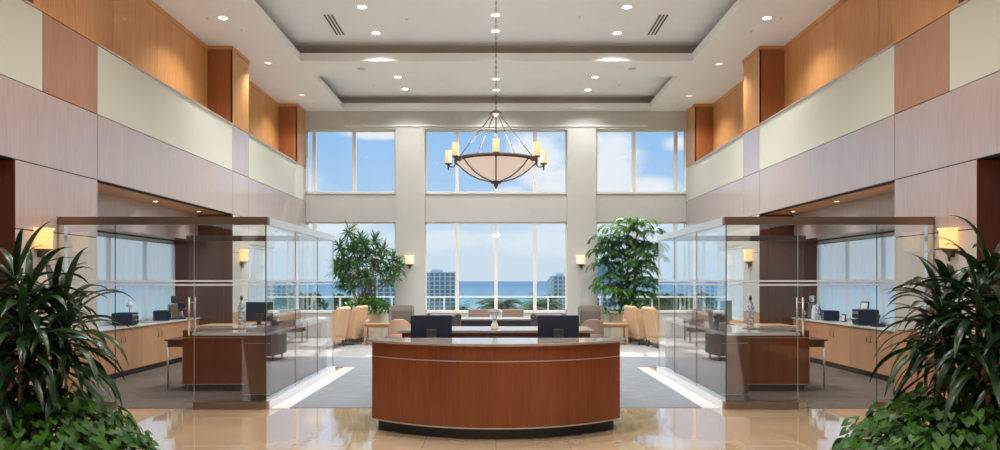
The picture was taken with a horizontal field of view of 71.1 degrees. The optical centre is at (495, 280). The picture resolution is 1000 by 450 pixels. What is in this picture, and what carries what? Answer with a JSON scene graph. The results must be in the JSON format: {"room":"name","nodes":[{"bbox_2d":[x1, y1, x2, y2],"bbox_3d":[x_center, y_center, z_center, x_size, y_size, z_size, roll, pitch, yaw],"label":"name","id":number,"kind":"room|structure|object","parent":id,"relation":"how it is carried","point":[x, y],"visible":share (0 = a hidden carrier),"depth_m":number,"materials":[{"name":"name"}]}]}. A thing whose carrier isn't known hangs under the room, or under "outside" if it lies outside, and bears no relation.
{"room":"office building lobby","nodes":[
{"label":"office building lobby","id":0,"kind":"room"},
{"bbox_2d":[0,0,305,400],"bbox_3d":[-7.410,-2.040,9.330,2.580,7.680,26.660,0,0,0],"label":"wall","id":1,"kind":"structure","parent":0,"point":[109,108],"depth_m":12.62,"materials":[{"name":"beige wood"}]},
{"bbox_2d":[33,227,54,258],"bbox_3d":[-6.100,-0.485,9.430,0.270,0.450,0.330,0,0,0],"label":"wall sconce","id":2,"kind":"object","parent":1,"relation":"attached to","point":[44,237],"visible":0.83,"depth_m":9.35,"materials":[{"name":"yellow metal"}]},
{"bbox_2d":[97,232,174,325],"bbox_3d":[-7.530,-0.035,13.570,0.060,1.770,5.540,0,0,0],"label":"window","id":3,"kind":"structure","parent":1,"relation":"in","point":[108,240],"depth_m":14.97,"materials":[{"name":"white"}]},
{"bbox_2d":[240,250,248,267],"bbox_3d":[-6.100,-0.525,16.900,0.270,0.450,0.330,0,0,0],"label":"wall sconce","id":4,"kind":"object","parent":1,"relation":"attached to","point":[243,253],"visible":0.98,"depth_m":16.80,"materials":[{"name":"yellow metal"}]},
{"bbox_2d":[248,244,274,316],"bbox_3d":[-6.210,0.040,18.450,0.120,1.920,2.100,0,0,0],"label":"window","id":5,"kind":"structure","parent":1,"relation":"in","point":[249,245],"depth_m":19.43,"materials":[{"name":"white metal"}]},
{"bbox_2d":[273,228,305,316],"bbox_3d":[-6.210,-0.240,21.080,0.120,2.480,3.160,0,0,0],"label":"window","id":6,"kind":"structure","parent":1,"relation":"in","point":[288,233],"depth_m":20.97,"materials":[{"name":"white"}]},
{"bbox_2d":[31,367,929,449],"bbox_3d":[0.000,1.925,9.330,18.000,0.250,27.260,0,0,0],"label":"floor","id":7,"kind":"structure","parent":0,"point":[290,428],"depth_m":8.43,"materials":[{"name":"beige stone"}]},
{"bbox_2d":[30,437,153,449],"bbox_3d":[-3.420,1.520,5.000,1.390,0.560,1.140,0,0,0],"label":"planter","id":8,"kind":"object","parent":7,"relation":"on","point":[152,438],"visible":0.07,"depth_m":5.44,"materials":[{"name":"soil"}]},
{"bbox_2d":[0,221,135,441],"bbox_3d":[-3.483,0.392,5.043,1.687,1.706,1.580,0,0,0],"label":"dracaena plant","id":9,"kind":"object","parent":8,"relation":"in","point":[27,337],"visible":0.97,"depth_m":4.90,"materials":[{"name":"green plant"}]},
{"bbox_2d":[0,380,159,449],"bbox_3d":[-3.356,1.081,4.999,1.897,0.744,1.545,0,0,0],"label":"pothos plant","id":10,"kind":"object","parent":8,"relation":"in","point":[93,430],"visible":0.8,"depth_m":4.81,"materials":[{"name":"green plant"}]},
{"bbox_2d":[92,336,894,408],"bbox_3d":[0.000,1.797,16.260,14.980,0.006,12.760,0,0,0],"label":"carpet","id":11,"kind":"structure","parent":7,"relation":"on","point":[353,389],"depth_m":11.57,"materials":[{"name":"grey carpet"}]},
{"bbox_2d":[100,327,140,380],"bbox_3d":[-7.191,1.339,12.970,0.598,0.909,1.420,0,0,0],"label":"base cabinet","id":12,"kind":"object","parent":11,"relation":"on","point":[129,339],"visible":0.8,"depth_m":13.13,"materials":[{"name":"brown wood"}]},
{"bbox_2d":[138,322,174,372],"bbox_3d":[-7.191,1.339,14.390,0.598,0.909,1.420,0,0,0],"label":"base cabinet","id":13,"kind":"object","parent":11,"relation":"on","point":[153,345],"visible":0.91,"depth_m":14.29,"materials":[{"name":"brown wood"}]},
{"bbox_2d":[164,336,186,388],"bbox_3d":[-5.320,1.382,11.950,0.380,0.824,0.660,0,0,0],"label":"side table","id":14,"kind":"object","parent":11,"relation":"on","point":[177,341],"visible":0.48,"depth_m":11.66,"materials":[{"name":"brown wood"}]},
{"bbox_2d":[171,319,198,363],"bbox_3d":[-7.191,1.339,15.715,0.598,0.909,1.230,0,0,0],"label":"base cabinet","id":15,"kind":"object","parent":11,"relation":"on","point":[180,326],"visible":0.3,"depth_m":15.38,"materials":[{"name":"brown wood"}]},
{"bbox_2d":[58,217,334,408],"bbox_3d":[-4.668,0.450,11.838,2.945,2.700,4.204,0,0,0],"label":"glass wall","id":16,"kind":"structure","parent":11,"relation":"on","point":[63,222],"depth_m":9.84,"materials":[{"name":"clear glass"}]},
{"bbox_2d":[271,367,354,408],"bbox_3d":[-3.055,1.798,12.240,0.250,0.005,4.720,0,0,0],"label":"trim","id":17,"kind":"structure","parent":16,"relation":"attached to","point":[308,391],"depth_m":11.54,"materials":[{"name":"white stone"}]},
{"bbox_2d":[183,318,329,399],"bbox_3d":[-4.188,1.266,11.822,1.865,1.067,3.755,0,0,0],"label":"desk","id":18,"kind":"object","parent":11,"relation":"on","point":[228,357],"depth_m":11.35,"materials":[{"name":"brown wood"}]},
{"bbox_2d":[196,324,270,326],"bbox_3d":[-4.420,0.782,12.250,1.400,0.035,0.700,0,0,0],"label":"countertop","id":19,"kind":"structure","parent":18,"relation":"on","point":[205,324],"depth_m":12.03,"materials":[{"name":"beige stone"}]},
{"bbox_2d":[238,296,244,324],"bbox_3d":[-4.470,0.510,12.300,0.124,0.510,0.124,0,0,0],"label":"ceramic bottle","id":20,"kind":"object","parent":18,"relation":"on","point":[241,307],"visible":1,"depth_m":12.25,"materials":[{"name":"grey ceramic"}]},
{"bbox_2d":[186,319,323,332],"bbox_3d":[-4.135,0.767,11.830,1.730,0.065,3.740,0,0,0],"label":"countertop","id":21,"kind":"structure","parent":18,"relation":"on","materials":[{"name":"grey stone"}]},
{"bbox_2d":[246,302,272,324],"bbox_3d":[-4.120,0.565,12.195,0.460,0.400,0.190,0,0,-6],"label":"computer monitor","id":22,"kind":"object","parent":18,"relation":"on","point":[255,311],"visible":0.92,"depth_m":12.18,"materials":[{"name":"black plastic"}]},
{"bbox_2d":[271,319,294,325],"bbox_3d":[-3.520,0.690,11.600,0.280,0.090,0.440,0,0,0],"label":"desk tray","id":23,"kind":"object","parent":18,"relation":"on","point":[280,322],"visible":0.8,"depth_m":11.59,"materials":[{"name":"grey plastic"}]},
{"bbox_2d":[327,306,350,347],"bbox_3d":[-4.454,1.245,18.933,0.856,1.101,0.720,0,0,14],"label":"chair","id":24,"kind":"object","parent":11,"relation":"on","point":[341,314],"visible":0.65,"depth_m":18.62,"materials":[{"name":"beige fabric"}]},
{"bbox_2d":[342,305,367,344],"bbox_3d":[-4.134,1.245,19.833,0.856,1.101,0.720,0,0,14],"label":"chair","id":25,"kind":"object","parent":11,"relation":"on","point":[357,316],"visible":0.75,"depth_m":19.49,"materials":[{"name":"beige fabric"}]},
{"bbox_2d":[347,310,386,339],"bbox_3d":[-4.000,1.354,21.700,1.090,0.880,0.940,0,0,0],"label":"planter","id":26,"kind":"object","parent":11,"relation":"on","point":[376,318],"visible":0.3,"depth_m":21.25,"materials":[{"name":"ceramic"}]},
{"bbox_2d":[341,295,389,314],"bbox_3d":[-4.007,0.743,21.517,1.966,0.643,1.293,0,0,0],"label":"leafy shrub","id":27,"kind":"object","parent":26,"relation":"in","point":[374,300],"visible":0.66,"depth_m":21.32,"materials":[{"name":"green plant"}]},
{"bbox_2d":[325,219,411,309],"bbox_3d":[-3.997,-0.515,21.706,2.761,2.890,1.517,0,0,0],"label":"tree","id":28,"kind":"object","parent":26,"relation":"in","point":[345,281],"visible":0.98,"depth_m":21.59,"materials":[{"name":"green plant"}]},
{"bbox_2d":[363,323,388,344],"bbox_3d":[-3.320,1.494,19.800,0.780,0.600,0.560,0,0,0],"label":"side table","id":29,"kind":"object","parent":11,"relation":"on","point":[366,325],"visible":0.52,"depth_m":19.56,"materials":[{"name":"brown wood"}]},
{"bbox_2d":[389,319,410,337],"bbox_3d":[-2.550,1.395,18.600,0.600,0.802,0.600,0,0,0],"label":"tub chair","id":30,"kind":"object","parent":11,"relation":"on","point":[396,324],"visible":0.54,"depth_m":18.32,"materials":[{"name":"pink fabric"}]},
{"bbox_2d":[388,305,413,334],"bbox_3d":[-2.808,1.265,20.817,0.760,1.061,0.856,0,0,-7],"label":"chair","id":31,"kind":"object","parent":11,"relation":"on","point":[404,312],"visible":0.41,"depth_m":21.05,"materials":[{"name":"beige fabric"}]},
{"bbox_2d":[427,314,461,325],"bbox_3d":[-1.170,1.264,15.990,0.800,1.059,0.860,0,0,0],"label":"chair","id":32,"kind":"object","parent":11,"relation":"on","point":[456,319],"visible":0.15,"depth_m":15.58,"materials":[{"name":"grey fabric"}]},
{"bbox_2d":[468,309,489,316],"bbox_3d":[-0.490,1.304,20.600,0.720,0.980,0.640,0,0,0],"label":"lounge chair","id":33,"kind":"object","parent":11,"relation":"on","point":[471,312],"visible":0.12,"depth_m":20.28,"materials":[{"name":"brown fabric"}]},
{"bbox_2d":[397,326,594,337],"bbox_3d":[0.000,1.252,10.520,2.840,1.084,0.900,0,0,0],"label":"desk","id":34,"kind":"object","parent":11,"relation":"on","point":[457,331],"depth_m":10.12,"materials":[{"name":"brown laminate"}]},
{"bbox_2d":[488,308,500,328],"bbox_3d":[-0.011,0.558,10.343,0.232,0.305,0.214,0,0,0],"label":"flower arrangement","id":35,"kind":"object","parent":34,"relation":"on","point":[494,325],"visible":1,"depth_m":10.31,"materials":[{"name":"white plant"}]},
{"bbox_2d":[397,326,594,332],"bbox_3d":[0.000,0.730,10.520,2.840,0.040,0.900,0,0,0],"label":"countertop","id":36,"kind":"structure","parent":34,"relation":"on","point":[407,329],"depth_m":10.25,"materials":[{"name":"grey stone"}]},
{"bbox_2d":[461,317,530,325],"bbox_3d":[0.000,1.344,16.900,2.040,0.900,0.800,0,0,0],"label":"sofa","id":37,"kind":"object","parent":11,"relation":"on","point":[465,321],"visible":0.05,"depth_m":16.52,"materials":[{"name":"grey fabric"}]},
{"bbox_2d":[502,309,523,316],"bbox_3d":[0.490,1.304,20.600,0.720,0.980,0.640,0,0,0],"label":"lounge chair","id":38,"kind":"object","parent":11,"relation":"on","point":[505,312],"visible":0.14,"depth_m":20.28,"materials":[{"name":"brown fabric"}]},
{"bbox_2d":[578,305,603,334],"bbox_3d":[2.808,1.265,20.817,0.760,1.061,0.856,0,0,7],"label":"chair","id":39,"kind":"object","parent":11,"relation":"on","point":[585,312],"visible":0.36,"depth_m":21.04,"materials":[{"name":"beige fabric"}]},
{"bbox_2d":[581,319,602,337],"bbox_3d":[2.550,1.395,18.600,0.600,0.802,0.600,0,0,0],"label":"tub chair","id":40,"kind":"object","parent":11,"relation":"on","point":[595,324],"visible":0.6,"depth_m":18.32,"materials":[{"name":"brown fabric"}]},
{"bbox_2d":[603,323,628,344],"bbox_3d":[3.320,1.494,19.800,0.780,0.600,0.560,0,0,0],"label":"side table","id":41,"kind":"object","parent":11,"relation":"on","point":[605,325],"visible":0.56,"depth_m":19.56,"materials":[{"name":"brown wood"}]},
{"bbox_2d":[606,310,644,339],"bbox_3d":[4.000,1.354,21.700,1.090,0.880,0.940,0,0,0],"label":"planter","id":42,"kind":"object","parent":11,"relation":"on","point":[613,318],"visible":0.26,"depth_m":21.25,"materials":[{"name":"ceramic"}]},
{"bbox_2d":[602,295,649,315],"bbox_3d":[4.020,0.726,21.528,2.005,0.678,1.220,0,0,0],"label":"leafy shrub","id":43,"kind":"object","parent":42,"relation":"in","point":[611,302],"visible":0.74,"depth_m":21.38,"materials":[{"name":"green plant"}]},
{"bbox_2d":[585,216,670,310],"bbox_3d":[4.091,-0.527,21.652,2.689,2.900,1.939,0,0,0],"label":"tree","id":44,"kind":"object","parent":42,"relation":"in","point":[636,265],"visible":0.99,"depth_m":21.42,"materials":[{"name":"green plant"}]},
{"bbox_2d":[624,305,649,344],"bbox_3d":[4.134,1.245,19.833,0.856,1.101,0.720,0,0,-14],"label":"chair","id":45,"kind":"object","parent":11,"relation":"on","point":[634,316],"visible":0.7,"depth_m":19.49,"materials":[{"name":"beige fabric"}]},
{"bbox_2d":[641,306,664,347],"bbox_3d":[4.454,1.245,18.933,0.856,1.101,0.720,0,0,-14],"label":"chair","id":46,"kind":"object","parent":11,"relation":"on","point":[650,314],"visible":0.69,"depth_m":18.62,"materials":[{"name":"beige fabric"}]},
{"bbox_2d":[665,317,679,367],"bbox_3d":[3.660,1.276,14.550,0.310,1.035,0.310,0,0,0],"label":"waste bin","id":47,"kind":"object","parent":11,"relation":"on","point":[667,324],"visible":0.4,"depth_m":14.47,"materials":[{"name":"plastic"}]},
{"bbox_2d":[662,318,808,399],"bbox_3d":[4.188,1.266,11.822,1.865,1.067,3.755,0,0,0],"label":"desk","id":48,"kind":"object","parent":11,"relation":"on","point":[760,357],"depth_m":11.35,"materials":[{"name":"brown wood"}]},
{"bbox_2d":[707,311,720,326],"bbox_3d":[3.520,0.615,11.300,0.210,0.240,0.210,0,0,0],"label":"plant pot","id":49,"kind":"object","parent":48,"relation":"on","point":[713,316],"visible":1,"depth_m":11.23,"materials":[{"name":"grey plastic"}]},
{"bbox_2d":[720,300,733,324],"bbox_3d":[4.034,0.555,12.247,0.190,0.420,0.500,0,0,38],"label":"computer monitor","id":50,"kind":"object","parent":48,"relation":"on","point":[722,303],"visible":0.84,"depth_m":12.17,"materials":[{"name":"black plastic"}]},
{"bbox_2d":[668,319,805,332],"bbox_3d":[4.135,0.767,11.830,1.730,0.065,3.740,0,0,0],"label":"countertop","id":51,"kind":"structure","parent":48,"relation":"on","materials":[{"name":"grey stone"}]},
{"bbox_2d":[747,296,753,324],"bbox_3d":[4.470,0.510,12.300,0.124,0.510,0.124,0,0,0],"label":"ceramic bottle","id":52,"kind":"object","parent":48,"relation":"on","point":[750,307],"visible":1,"depth_m":12.25,"materials":[{"name":"grey ceramic"}]},
{"bbox_2d":[727,324,795,326],"bbox_3d":[4.420,0.782,12.250,1.400,0.035,0.700,0,0,0],"label":"countertop","id":53,"kind":"structure","parent":48,"relation":"on","point":[734,324],"depth_m":12.03,"materials":[{"name":"beige stone"}]},
{"bbox_2d":[657,217,933,408],"bbox_3d":[4.668,0.450,11.838,2.945,2.700,4.204,0,0,0],"label":"glass wall","id":54,"kind":"structure","parent":11,"relation":"on","point":[928,222],"depth_m":9.84,"materials":[{"name":"clear glass"}]},
{"bbox_2d":[637,367,720,408],"bbox_3d":[3.055,1.798,12.240,0.250,0.005,4.720,0,0,0],"label":"trim","id":55,"kind":"structure","parent":54,"relation":"attached to","point":[683,391],"depth_m":11.54,"materials":[{"name":"white stone"}]},
{"bbox_2d":[793,319,820,363],"bbox_3d":[7.191,1.339,15.715,0.598,0.909,1.230,0,0,0],"label":"base cabinet","id":56,"kind":"object","parent":11,"relation":"on","point":[811,326],"visible":0.27,"depth_m":15.38,"materials":[{"name":"brown wood"}]},
{"bbox_2d":[805,336,827,388],"bbox_3d":[5.320,1.382,11.950,0.380,0.824,0.660,0,0,0],"label":"side table","id":57,"kind":"object","parent":11,"relation":"on","point":[813,341],"visible":0.46,"depth_m":11.66,"materials":[{"name":"brown wood"}]},
{"bbox_2d":[817,322,853,372],"bbox_3d":[7.191,1.339,14.390,0.598,0.909,1.420,0,0,0],"label":"base cabinet","id":58,"kind":"object","parent":11,"relation":"on","point":[838,345],"visible":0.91,"depth_m":14.29,"materials":[{"name":"brown wood"}]},
{"bbox_2d":[851,327,894,382],"bbox_3d":[7.191,1.339,12.970,0.598,0.909,1.420,0,0,0],"label":"base cabinet","id":59,"kind":"object","parent":11,"relation":"on","point":[863,345],"visible":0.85,"depth_m":12.99,"materials":[{"name":"brown wood"}]},
{"bbox_2d":[892,332,894,369],"bbox_3d":[7.191,1.339,11.535,0.598,0.909,1.450,0,0,0],"label":"base cabinet","id":60,"kind":"object","parent":11,"relation":"on","point":[893,333],"visible":0.02,"depth_m":12.20,"materials":[{"name":"brown wood"}]},
{"bbox_2d":[792,317,894,331],"bbox_3d":[7.195,0.868,13.570,0.590,0.035,5.520,0,0,0],"label":"countertop","id":61,"kind":"structure","parent":60,"relation":"on","point":[848,323],"depth_m":14.00,"materials":[{"name":"white stone"}]},
{"bbox_2d":[800,295,817,318],"bbox_3d":[7.141,0.590,16.005,0.381,0.520,0.300,0,0,29],"label":"coffee machine","id":62,"kind":"object","parent":61,"relation":"on","point":[807,313],"visible":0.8,"depth_m":15.88,"materials":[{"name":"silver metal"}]},
{"bbox_2d":[821,310,838,320],"bbox_3d":[7.135,0.733,14.985,0.332,0.205,0.420,0,0,17],"label":"toaster oven","id":63,"kind":"object","parent":61,"relation":"on","point":[832,315],"visible":1,"depth_m":14.79,"materials":[{"name":"black metal"}]},
{"bbox_2d":[849,309,878,325],"bbox_3d":[7.121,0.700,13.556,0.420,0.300,0.440,0,0,11],"label":"printer","id":64,"kind":"object","parent":61,"relation":"on","point":[859,316],"visible":0.89,"depth_m":13.35,"materials":[{"name":"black plastic"}]},
{"bbox_3d":[-7.191,1.340,11.535,0.598,0.909,1.450,0,0,0],"label":"base cabinet","id":65,"kind":"object","parent":11,"relation":"on","visible":0},
{"bbox_2d":[98,317,199,331],"bbox_3d":[-7.195,0.868,13.570,0.590,0.035,5.520,0,0,0],"label":"countertop","id":66,"kind":"structure","parent":65,"relation":"on","point":[105,327],"depth_m":13.70,"materials":[{"name":"white stone"}]},
{"bbox_2d":[111,312,140,325],"bbox_3d":[-7.121,0.730,13.506,0.420,0.240,0.440,0,0,-11],"label":"printer","id":67,"kind":"object","parent":66,"relation":"on","point":[129,318],"visible":0.9,"depth_m":13.31,"materials":[{"name":"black plastic"}]},
{"bbox_2d":[153,310,171,320],"bbox_3d":[-7.135,0.733,15.005,0.332,0.205,0.420,0,0,-17],"label":"printer","id":68,"kind":"object","parent":66,"relation":"on","point":[158,315],"visible":1,"depth_m":14.81,"materials":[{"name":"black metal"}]},
{"bbox_2d":[167,296,185,319],"bbox_3d":[-7.111,0.590,15.605,0.381,0.520,0.300,0,0,-29],"label":"coffee machine","id":69,"kind":"object","parent":66,"relation":"on","point":[174,308],"visible":0.94,"depth_m":15.47,"materials":[{"name":"silver metal"}]},
{"bbox_2d":[366,337,625,438],"bbox_3d":[0.000,1.252,8.640,3.198,1.095,1.620,0,0,0],"label":"reception desk","id":70,"kind":"object","parent":7,"relation":"on","point":[462,388],"visible":1,"depth_m":8.02,"materials":[{"name":"brown wood"}]},
{"bbox_2d":[411,315,451,337],"bbox_3d":[-0.830,0.745,8.995,0.530,0.610,0.190,0,0,-3],"label":"computer monitor","id":71,"kind":"object","parent":70,"relation":"on","point":[422,326],"visible":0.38,"depth_m":8.99,"materials":[{"name":"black plastic"}]},
{"bbox_2d":[366,338,625,346],"bbox_3d":[0.000,0.720,8.265,3.198,0.030,0.870,0,0,0],"label":"countertop","id":72,"kind":"structure","parent":70,"relation":"on","point":[472,342],"depth_m":8.16,"materials":[{"name":"grey stone"}]},
{"bbox_2d":[538,315,578,337],"bbox_3d":[0.800,0.745,8.995,0.530,0.610,0.190,0,0,3],"label":"computer monitor","id":73,"kind":"object","parent":70,"relation":"on","point":[549,326],"visible":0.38,"depth_m":8.98,"materials":[{"name":"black plastic"}]},
{"bbox_2d":[838,437,961,449],"bbox_3d":[3.420,1.520,5.000,1.390,0.560,1.140,0,0,0],"label":"planter","id":74,"kind":"object","parent":7,"relation":"on","point":[841,438],"visible":0.17,"depth_m":5.44,"materials":[{"name":"soil"}]},
{"bbox_2d":[831,381,999,449],"bbox_3d":[3.358,1.078,4.975,1.908,0.724,1.545,0,0,0],"label":"pothos plant","id":75,"kind":"object","parent":74,"relation":"in","point":[906,424],"visible":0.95,"depth_m":4.85,"materials":[{"name":"green plant"}]},
{"bbox_2d":[869,215,999,449],"bbox_3d":[3.595,0.375,5.027,1.780,1.742,1.579,0,0,0],"label":"dracaena plant","id":76,"kind":"object","parent":74,"relation":"in","point":[953,347],"visible":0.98,"depth_m":4.92,"materials":[{"name":"green plant"}]},
{"bbox_2d":[152,0,839,110],"bbox_3d":[0.000,-5.745,9.330,15.200,0.530,26.660,0,0,0],"label":"ceiling","id":77,"kind":"structure","parent":0,"point":[547,57],"depth_m":17.44,"materials":[{"name":"paint"}]},
{"bbox_2d":[322,14,345,34],"bbox_3d":[-3.760,-5.955,16.297,0.260,0.009,1.320,0,0,0],"label":"ceiling vent","id":78,"kind":"object","parent":77,"relation":"in","point":[330,19],"visible":1,"depth_m":16.24,"materials":[{"name":"white metal"}]},
{"bbox_2d":[445,2,546,188],"bbox_3d":[0.000,-3.770,11.958,1.777,4.380,1.736,0,0,0],"label":"chandelier","id":79,"kind":"object","parent":77,"relation":"hanging from","point":[495,167],"visible":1,"depth_m":11.65,"materials":[{"name":"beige glass"}]},
{"bbox_2d":[646,14,669,34],"bbox_3d":[3.760,-5.955,16.297,0.260,0.009,1.320,0,0,0],"label":"ceiling vent","id":80,"kind":"object","parent":77,"relation":"in","point":[661,19],"visible":1,"depth_m":16.24,"materials":[{"name":"white metal"}]},
{"bbox_2d":[305,111,686,335],"bbox_3d":[0.000,-2.090,22.700,13.700,7.780,0.360,0,0,0],"label":"wall","id":81,"kind":"structure","parent":0,"point":[410,207],"depth_m":22.56,"materials":[{"name":"white paint"}]},
{"bbox_2d":[306,130,395,193],"bbox_3d":[-4.694,-3.855,22.690,2.913,2.070,0.180,0,0,0],"label":"window","id":82,"kind":"structure","parent":81,"relation":"in","point":[314,132],"depth_m":22.68,"materials":[{"name":"white"}]},
{"bbox_2d":[306,222,395,312],"bbox_3d":[-4.694,-0.440,22.690,2.913,2.940,0.180,0,0,0],"label":"window","id":83,"kind":"structure","parent":81,"relation":"in","point":[314,224],"depth_m":22.68,"materials":[{"name":"white"}]},
{"bbox_2d":[404,255,413,267],"bbox_3d":[-2.784,-0.595,22.510,0.330,0.450,0.270,0,0,0],"label":"wall sconce","id":84,"kind":"object","parent":81,"relation":"attached to","point":[409,259],"visible":0.91,"depth_m":22.43,"materials":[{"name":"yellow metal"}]},
{"bbox_2d":[425,222,566,312],"bbox_3d":[0.000,-0.440,22.690,4.597,2.940,0.180,0,0,0],"label":"window","id":85,"kind":"structure","parent":81,"relation":"in","point":[456,310],"depth_m":22.66,"materials":[{"name":"white"}]},
{"bbox_2d":[425,130,566,193],"bbox_3d":[0.000,-3.855,22.690,4.597,2.070,0.180,0,0,0],"label":"window","id":86,"kind":"structure","parent":81,"relation":"in","point":[456,191],"depth_m":22.68,"materials":[{"name":"white"}]},
{"bbox_2d":[596,130,685,193],"bbox_3d":[4.694,-3.855,22.690,2.913,2.070,0.180,0,0,0],"label":"window","id":87,"kind":"structure","parent":81,"relation":"in","point":[675,132],"depth_m":22.68,"materials":[{"name":"white"}]},
{"bbox_2d":[596,222,685,312],"bbox_3d":[4.694,-0.440,22.690,2.913,2.940,0.180,0,0,0],"label":"window","id":88,"kind":"structure","parent":81,"relation":"in","point":[675,224],"depth_m":22.68,"materials":[{"name":"white"}]},
{"bbox_2d":[686,0,999,404],"bbox_3d":[7.410,-2.040,9.330,2.580,7.680,26.660,0,0,0],"label":"wall","id":89,"kind":"structure","parent":0,"point":[876,108],"depth_m":12.42,"materials":[{"name":"beige wood"}]},
{"bbox_2d":[686,228,718,314],"bbox_3d":[6.210,-0.240,21.080,0.120,2.480,3.160,0,0,0],"label":"window","id":90,"kind":"structure","parent":89,"relation":"in","point":[703,233],"depth_m":21.02,"materials":[{"name":"white"}]},
{"bbox_2d":[718,244,743,320],"bbox_3d":[6.210,0.040,18.450,0.120,1.920,2.100,0,0,0],"label":"window","id":91,"kind":"structure","parent":89,"relation":"in","point":[741,245],"depth_m":19.43,"materials":[{"name":"white"}]},
{"bbox_2d":[743,250,751,267],"bbox_3d":[6.100,-0.525,16.900,0.270,0.450,0.330,0,0,0],"label":"wall sconce","id":92,"kind":"object","parent":89,"relation":"attached to","point":[747,253],"visible":0.99,"depth_m":16.80,"materials":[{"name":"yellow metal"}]},
{"bbox_2d":[817,232,894,325],"bbox_3d":[7.530,-0.035,13.570,0.060,1.770,5.540,0,0,0],"label":"window","id":93,"kind":"structure","parent":89,"relation":"in","point":[883,240],"depth_m":14.97,"materials":[{"name":"white"}]},
{"bbox_2d":[937,227,958,261],"bbox_3d":[6.100,-0.485,9.430,0.270,0.450,0.330,0,0,0],"label":"wall sconce","id":94,"kind":"object","parent":89,"relation":"attached to","point":[951,233],"visible":0.77,"depth_m":9.35,"materials":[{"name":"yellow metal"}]},
{"bbox_3d":[0.000,1.960,23.770,14.800,0.280,1.780,0,0,0],"label":"balcony slab","id":95,"kind":"object","parent":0,"visible":0},
{"bbox_2d":[290,296,701,309],"bbox_3d":[0.000,1.175,24.560,14.640,1.290,0.060,0,0,0],"label":"balcony railing","id":96,"kind":"object","parent":95,"relation":"on","point":[339,297],"visible":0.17,"depth_m":24.53,"materials":[{"name":"white metal"}]},
{"label":"outside","id":97,"kind":"structure","parent":0,"visible":0},
{"bbox_2d":[97,281,894,320],"bbox_3d":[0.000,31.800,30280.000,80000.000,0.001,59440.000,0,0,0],"label":"sea","id":98,"kind":"structure","parent":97,"point":[158,297],"depth_m":1535.15,"materials":[{"name":"liquid"}]},
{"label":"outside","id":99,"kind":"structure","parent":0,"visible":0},
{"bbox_3d":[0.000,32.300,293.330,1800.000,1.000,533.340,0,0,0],"label":"ground","id":100,"kind":"structure","parent":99,"visible":0},
{"bbox_2d":[290,292,341,311],"bbox_3d":[-51.836,17.323,199.899,19.860,29.007,21.298,0,0,0],"label":"broadleaf tree","id":101,"kind":"object","parent":100,"relation":"on","point":[321,301],"visible":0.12,"depth_m":198.12,"materials":[{"name":"green plant"}]},
{"bbox_2d":[319,293,351,309],"bbox_3d":[-35.170,17.243,159.907,17.488,29.168,18.489,0,0,0],"label":"broadleaf tree","id":102,"kind":"object","parent":100,"relation":"on","point":[327,306],"visible":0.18,"depth_m":157.23,"materials":[{"name":"green plant"}]},
{"bbox_2d":[363,275,394,309],"bbox_3d":[-66.000,14.404,409.150,19.757,35.493,18.300,0,0,0],"label":"tower building","id":103,"kind":"structure","parent":100,"relation":"on","point":[391,291],"depth_m":400.57,"materials":[{"name":"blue glass"}]},
{"bbox_2d":[427,269,454,309],"bbox_3d":[-35.357,12.304,449.150,20.700,39.693,18.300,0,0,0],"label":"tower building","id":104,"kind":"structure","parent":100,"relation":"on","point":[439,282],"depth_m":440.58,"materials":[{"name":"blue glass"}]},
{"bbox_2d":[479,298,521,309],"bbox_3d":[0.629,16.943,99.987,6.340,29.729,6.383,0,0,0],"label":"palm tree","id":105,"kind":"object","parent":100,"relation":"on","point":[504,305],"visible":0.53,"depth_m":99.27,"materials":[{"name":"green plant"}]},
{"bbox_2d":[517,298,550,309],"bbox_3d":[4.669,16.990,87.975,4.691,29.636,5.040,0,0,0],"label":"palm tree","id":106,"kind":"object","parent":100,"relation":"on","point":[541,302],"visible":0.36,"depth_m":87.61,"materials":[{"name":"green plant"}]},
{"bbox_2d":[521,292,564,309],"bbox_3d":[6.735,16.643,100.160,6.585,30.329,6.393,0,0,0],"label":"palm tree","id":107,"kind":"object","parent":100,"relation":"on","point":[551,307],"visible":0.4,"depth_m":99.56,"materials":[{"name":"green plant"}]},
{"bbox_2d":[550,273,564,309],"bbox_3d":[41.004,13.439,439.150,12.264,37.421,18.300,0,0,0],"label":"tower building","id":108,"kind":"structure","parent":100,"relation":"on","point":[557,283],"depth_m":430.58,"materials":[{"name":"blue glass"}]},
{"bbox_2d":[597,259,621,285],"bbox_3d":[73.600,8.732,469.150,19.300,46.836,18.300,0,0,0],"label":"tower building","id":109,"kind":"structure","parent":100,"relation":"on","point":[601,273],"depth_m":460.60,"materials":[{"name":"blue glass"}]},
{"bbox_2d":[597,283,626,309],"bbox_3d":[52.329,16.625,339.150,20.700,31.050,18.300,0,0,0],"label":"tower building","id":110,"kind":"structure","parent":100,"relation":"on","point":[616,307],"depth_m":330.62,"materials":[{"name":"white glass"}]},
{"bbox_2d":[631,293,686,309],"bbox_3d":[29.097,16.853,130.036,17.708,29.946,18.920,0,0,0],"label":"broadleaf tree","id":111,"kind":"object","parent":100,"relation":"on","point":[664,304],"visible":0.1,"depth_m":126.78,"materials":[{"name":"green plant"}]},
{"bbox_2d":[662,291,710,311],"bbox_3d":[46.386,17.187,180.105,20.013,29.280,21.344,0,0,0],"label":"broadleaf tree","id":112,"kind":"object","parent":100,"relation":"on","point":[680,300],"visible":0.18,"depth_m":177.53,"materials":[{"name":"green plant"}]},
{"bbox_2d":[681,282,715,312],"bbox_3d":[123.900,16.175,429.150,15.900,31.950,18.300,0,0,0],"label":"tower building","id":113,"kind":"structure","parent":100,"relation":"on","point":[710,290],"depth_m":420.10,"materials":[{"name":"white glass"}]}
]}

